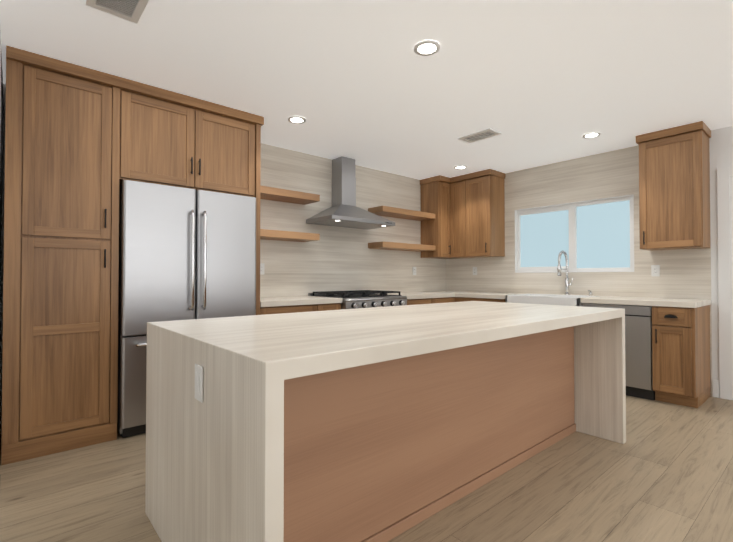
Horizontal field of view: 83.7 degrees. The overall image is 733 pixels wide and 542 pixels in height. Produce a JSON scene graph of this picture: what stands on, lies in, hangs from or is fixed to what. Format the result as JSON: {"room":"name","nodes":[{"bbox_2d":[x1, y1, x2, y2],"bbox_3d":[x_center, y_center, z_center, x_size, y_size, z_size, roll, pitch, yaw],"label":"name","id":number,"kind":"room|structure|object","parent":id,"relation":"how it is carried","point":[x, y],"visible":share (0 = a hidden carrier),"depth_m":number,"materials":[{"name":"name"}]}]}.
{"room":"kitchen","nodes":[
{"label":"kitchen","id":0,"kind":"room"},
{"bbox_2d":[0,26,2,287],"bbox_3d":[-3.484,-0.110,1.504,3.178,2.520,1.010,1,-1,-41],"label":"wall","id":1,"kind":"structure","parent":0,"point":[1,99],"depth_m":2.66,"materials":[{"name":"white paint"}]},
{"bbox_2d":[0,83,445,434],"bbox_3d":[-1.961,-0.080,3.611,8.600,2.520,0.180,1,-1,-41],"label":"wall","id":2,"kind":"structure","parent":0,"point":[335,258],"depth_m":4.80,"materials":[{"name":"beige tile"}]},
{"bbox_2d":[121,79,256,200],"bbox_3d":[-1.549,-0.988,3.438,1.020,0.701,0.638,1,-1,-41],"label":"upper cabinet","id":3,"kind":"object","parent":2,"relation":"attached to","point":[168,138],"depth_m":3.15,"materials":[{"name":"brown wood"}]},
{"bbox_2d":[260,263,264,274],"bbox_3d":[-1.090,-0.022,4.239,0.072,0.116,0.008,1,-1,-41],"label":"electrical outlet","id":4,"kind":"object","parent":2,"relation":"attached to","point":[262,268],"visible":0.83,"depth_m":4.24,"materials":[{"name":"white plastic"}]},
{"bbox_2d":[306,156,394,228],"bbox_3d":[-0.170,-0.925,4.724,0.920,0.792,0.500,1,-1,-41],"label":"range hood","id":5,"kind":"object","parent":2,"relation":"attached to","point":[343,211],"visible":1,"depth_m":4.72,"materials":[{"name":"silver metal"}]},
{"bbox_2d":[0,395,732,541],"bbox_3d":[0.635,1.197,0.597,8.600,0.120,8.110,1,-1,-41],"label":"floor","id":6,"kind":"structure","parent":0,"point":[663,472],"depth_m":2.14,"materials":[{"name":"brown wood"}]},
{"bbox_2d":[1,45,124,464],"bbox_3d":[-2.161,-0.088,2.895,0.600,2.516,0.638,1,-1,-41],"label":"tall cabinet","id":7,"kind":"object","parent":6,"relation":"on","point":[81,143],"depth_m":2.64,"materials":[{"name":"brown wood"}]},
{"bbox_2d":[117,180,255,437],"bbox_3d":[-1.501,0.276,3.365,0.992,1.800,0.727,1,-1,-41],"label":"fridge","id":8,"kind":"object","parent":6,"relation":"on","point":[186,254],"visible":0.69,"depth_m":3.03,"materials":[{"name":"silver metal"}]},
{"bbox_2d":[260,303,340,314],"bbox_3d":[-0.785,0.753,4.053,0.887,0.865,0.672,1,-1,-41],"label":"base cabinet","id":9,"kind":"object","parent":6,"relation":"on","point":[295,308],"visible":0.15,"depth_m":3.80,"materials":[{"name":"brown wood"}]},
{"bbox_2d":[260,296,342,306],"bbox_3d":[-0.790,0.295,4.064,0.887,0.049,0.658,1,-1,-41],"label":"countertop","id":10,"kind":"structure","parent":9,"relation":"on","point":[285,301],"depth_m":3.85,"materials":[{"name":"stone"}]},
{"bbox_2d":[308,290,406,308],"bbox_3d":[-0.083,0.713,4.601,0.880,0.962,0.729,1,-1,-41],"label":"range","id":11,"kind":"object","parent":6,"relation":"on","point":[355,299],"visible":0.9,"depth_m":4.38,"materials":[{"name":"silver metal"}]},
{"bbox_2d":[145,301,625,541],"bbox_3d":[0.358,0.707,2.382,2.690,0.910,1.220,1,-1,-41],"label":"kitchen island","id":12,"kind":"object","parent":6,"relation":"on","point":[381,424],"visible":1,"depth_m":1.72,"materials":[{"name":"stone"}]},
{"bbox_2d":[195,364,202,402],"bbox_3d":[-0.578,0.384,1.403,0.009,0.120,0.072,1,-1,-41],"label":"electrical outlet","id":13,"kind":"object","parent":12,"relation":"attached to","point":[198,382],"visible":1,"depth_m":1.39,"materials":[{"name":"white plastic"}]},
{"bbox_2d":[407,297,454,304],"bbox_3d":[0.593,0.770,5.247,0.977,0.865,0.672,1,-1,-41],"label":"base cabinet","id":14,"kind":"object","parent":6,"relation":"on","point":[429,301],"visible":0.08,"depth_m":5.02,"materials":[{"name":"brown wood"}]},
{"bbox_2d":[387,291,466,299],"bbox_3d":[0.765,0.314,5.409,1.440,0.049,0.661,1,-1,-41],"label":"countertop","id":15,"kind":"structure","parent":14,"relation":"on","point":[429,294],"depth_m":5.17,"materials":[{"name":"stone"}]},
{"bbox_2d":[454,297,504,301],"bbox_3d":[1.658,0.770,5.224,0.638,0.864,0.798,1,-1,-41],"label":"base cabinet","id":16,"kind":"object","parent":6,"relation":"on","point":[457,299],"depth_m":5.08,"materials":[{"name":"brown wood"}]},
{"bbox_2d":[582,303,654,400],"bbox_3d":[2.599,0.756,4.108,0.621,0.861,0.589,1,-1,-41],"label":"dishwasher","id":17,"kind":"object","parent":6,"relation":"on","point":[638,351],"visible":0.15,"depth_m":3.77,"materials":[{"name":"silver metal"}]},
{"bbox_2d":[652,305,710,407],"bbox_3d":[2.911,0.750,3.779,0.638,0.864,0.308,1,-1,-41],"label":"base cabinet","id":18,"kind":"object","parent":6,"relation":"on","point":[681,367],"depth_m":3.59,"materials":[{"name":"brown wood"}]},
{"bbox_2d":[455,292,710,307],"bbox_3d":[1.984,0.306,4.833,0.667,0.049,3.130,1,-1,-41],"label":"countertop","id":19,"kind":"structure","parent":18,"relation":"on","point":[667,302],"depth_m":3.90,"materials":[{"name":"stone"}]},
{"bbox_2d":[505,294,597,305],"bbox_3d":[2.079,0.405,4.606,0.548,0.258,0.812,1,-1,-41],"label":"farmhouse sink","id":20,"kind":"object","parent":19,"relation":"in","point":[564,300],"visible":0.33,"depth_m":4.45,"materials":[{"name":"white ceramic"}]},
{"bbox_2d":[557,251,591,295],"bbox_3d":[2.364,0.021,4.655,0.253,0.515,0.306,1,-1,-41],"label":"faucet","id":21,"kind":"object","parent":19,"relation":"on","point":[559,269],"visible":0.98,"depth_m":4.78,"materials":[{"name":"silver metal"}]},
{"bbox_2d":[0,0,732,179],"bbox_3d":[0.635,-1.432,0.634,8.600,0.100,8.110,1,-1,-41],"label":"ceiling","id":22,"kind":"structure","parent":0,"point":[534,83],"depth_m":2.71,"materials":[{"name":"white paint"}]},
{"bbox_2d":[85,0,148,23],"bbox_3d":[-1.229,-1.355,2.028,0.235,0.012,0.330,1,-1,-41],"label":"ceiling vent","id":23,"kind":"object","parent":22,"relation":"in","point":[131,10],"visible":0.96,"depth_m":2.10,"materials":[{"name":"white metal"}]},
{"bbox_2d":[288,116,305,123],"bbox_3d":[-0.615,-1.335,3.618,0.160,0.006,0.160,1,-1,-41],"label":"recessed light","id":24,"kind":"object","parent":22,"relation":"in","point":[296,119],"visible":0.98,"depth_m":3.60,"materials":[{"name":"white paint"}]},
{"bbox_2d":[414,40,439,55],"bbox_3d":[0.367,-1.351,2.485,0.160,0.006,0.160,1,-1,-41],"label":"recessed light","id":25,"kind":"object","parent":22,"relation":"in","point":[427,48],"visible":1,"depth_m":2.48,"materials":[{"name":"white paint"}]},
{"bbox_2d":[454,165,466,168],"bbox_3d":[1.191,-1.313,5.183,0.160,0.006,0.160,1,-1,-41],"label":"recessed light","id":26,"kind":"object","parent":22,"relation":"in","point":[460,167],"visible":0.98,"depth_m":5.18,"materials":[{"name":"white paint"}]},
{"bbox_2d":[458,128,500,142],"bbox_3d":[1.108,-1.327,4.027,0.200,0.012,0.360,1,-1,-41],"label":"ceiling vent","id":27,"kind":"object","parent":22,"relation":"in","point":[480,135],"visible":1,"depth_m":4.02,"materials":[{"name":"white metal"}]},
{"bbox_2d":[582,132,600,137],"bbox_3d":[2.206,-1.330,4.012,0.160,0.006,0.160,1,-1,-41],"label":"recessed light","id":28,"kind":"object","parent":22,"relation":"in","point":[592,135],"visible":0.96,"depth_m":4.01,"materials":[{"name":"white paint"}]},
{"bbox_2d":[446,126,732,397],"bbox_3d":[3.876,-0.085,3.305,0.180,2.520,7.930,1,-1,-41],"label":"wall","id":29,"kind":"structure","parent":0,"point":[688,273],"depth_m":4.57,"materials":[{"name":"tile"}]},
{"bbox_2d":[420,169,504,258],"bbox_3d":[1.315,-0.749,5.675,0.593,1.116,1.003,1,-1,-41],"label":"upper cabinet","id":30,"kind":"object","parent":29,"relation":"attached to","point":[468,211],"visible":1,"depth_m":5.57,"materials":[{"name":"brown wood"}]},
{"bbox_2d":[473,267,476,274],"bbox_3d":[1.547,0.001,5.844,0.008,0.116,0.072,1,-1,-41],"label":"electrical outlet","id":31,"kind":"object","parent":29,"relation":"attached to","point":[474,270],"visible":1,"depth_m":5.84,"materials":[{"name":"white plastic"}]},
{"bbox_2d":[515,194,633,272],"bbox_3d":[2.432,-0.397,4.903,0.084,0.830,1.370,1,-1,-41],"label":"window","id":32,"kind":"structure","parent":29,"relation":"in","point":[595,235],"depth_m":4.84,"materials":[{"name":"blue glass"}]},
{"bbox_2d":[651,265,659,275],"bbox_3d":[2.968,-0.002,4.204,0.008,0.116,0.072,1,-1,-41],"label":"electrical outlet","id":33,"kind":"object","parent":29,"relation":"attached to","point":[655,270],"visible":1,"depth_m":4.20,"materials":[{"name":"white plastic"}]},
{"bbox_2d":[635,121,710,250],"bbox_3d":[2.955,-0.774,3.945,0.381,1.116,0.520,1,-1,-41],"label":"upper cabinet","id":34,"kind":"object","parent":29,"relation":"attached to","point":[674,188],"visible":1,"depth_m":3.82,"materials":[{"name":"brown wood"}]},
{"bbox_2d":[712,380,718,397],"bbox_3d":[3.273,1.103,3.834,0.012,0.160,0.049,1,-1,-41],"label":"baseboard","id":35,"kind":"structure","parent":29,"relation":"attached to","point":[715,388],"depth_m":3.83,"materials":[{"name":"white paint"}]},
{"bbox_2d":[717,166,732,399],"bbox_3d":[3.599,0.107,3.433,0.063,2.140,1.000,1,-1,-41],"label":"door frame","id":36,"kind":"structure","parent":29,"relation":"attached to","point":[725,228],"depth_m":3.78,"materials":[{"name":"white paint"}]}
]}

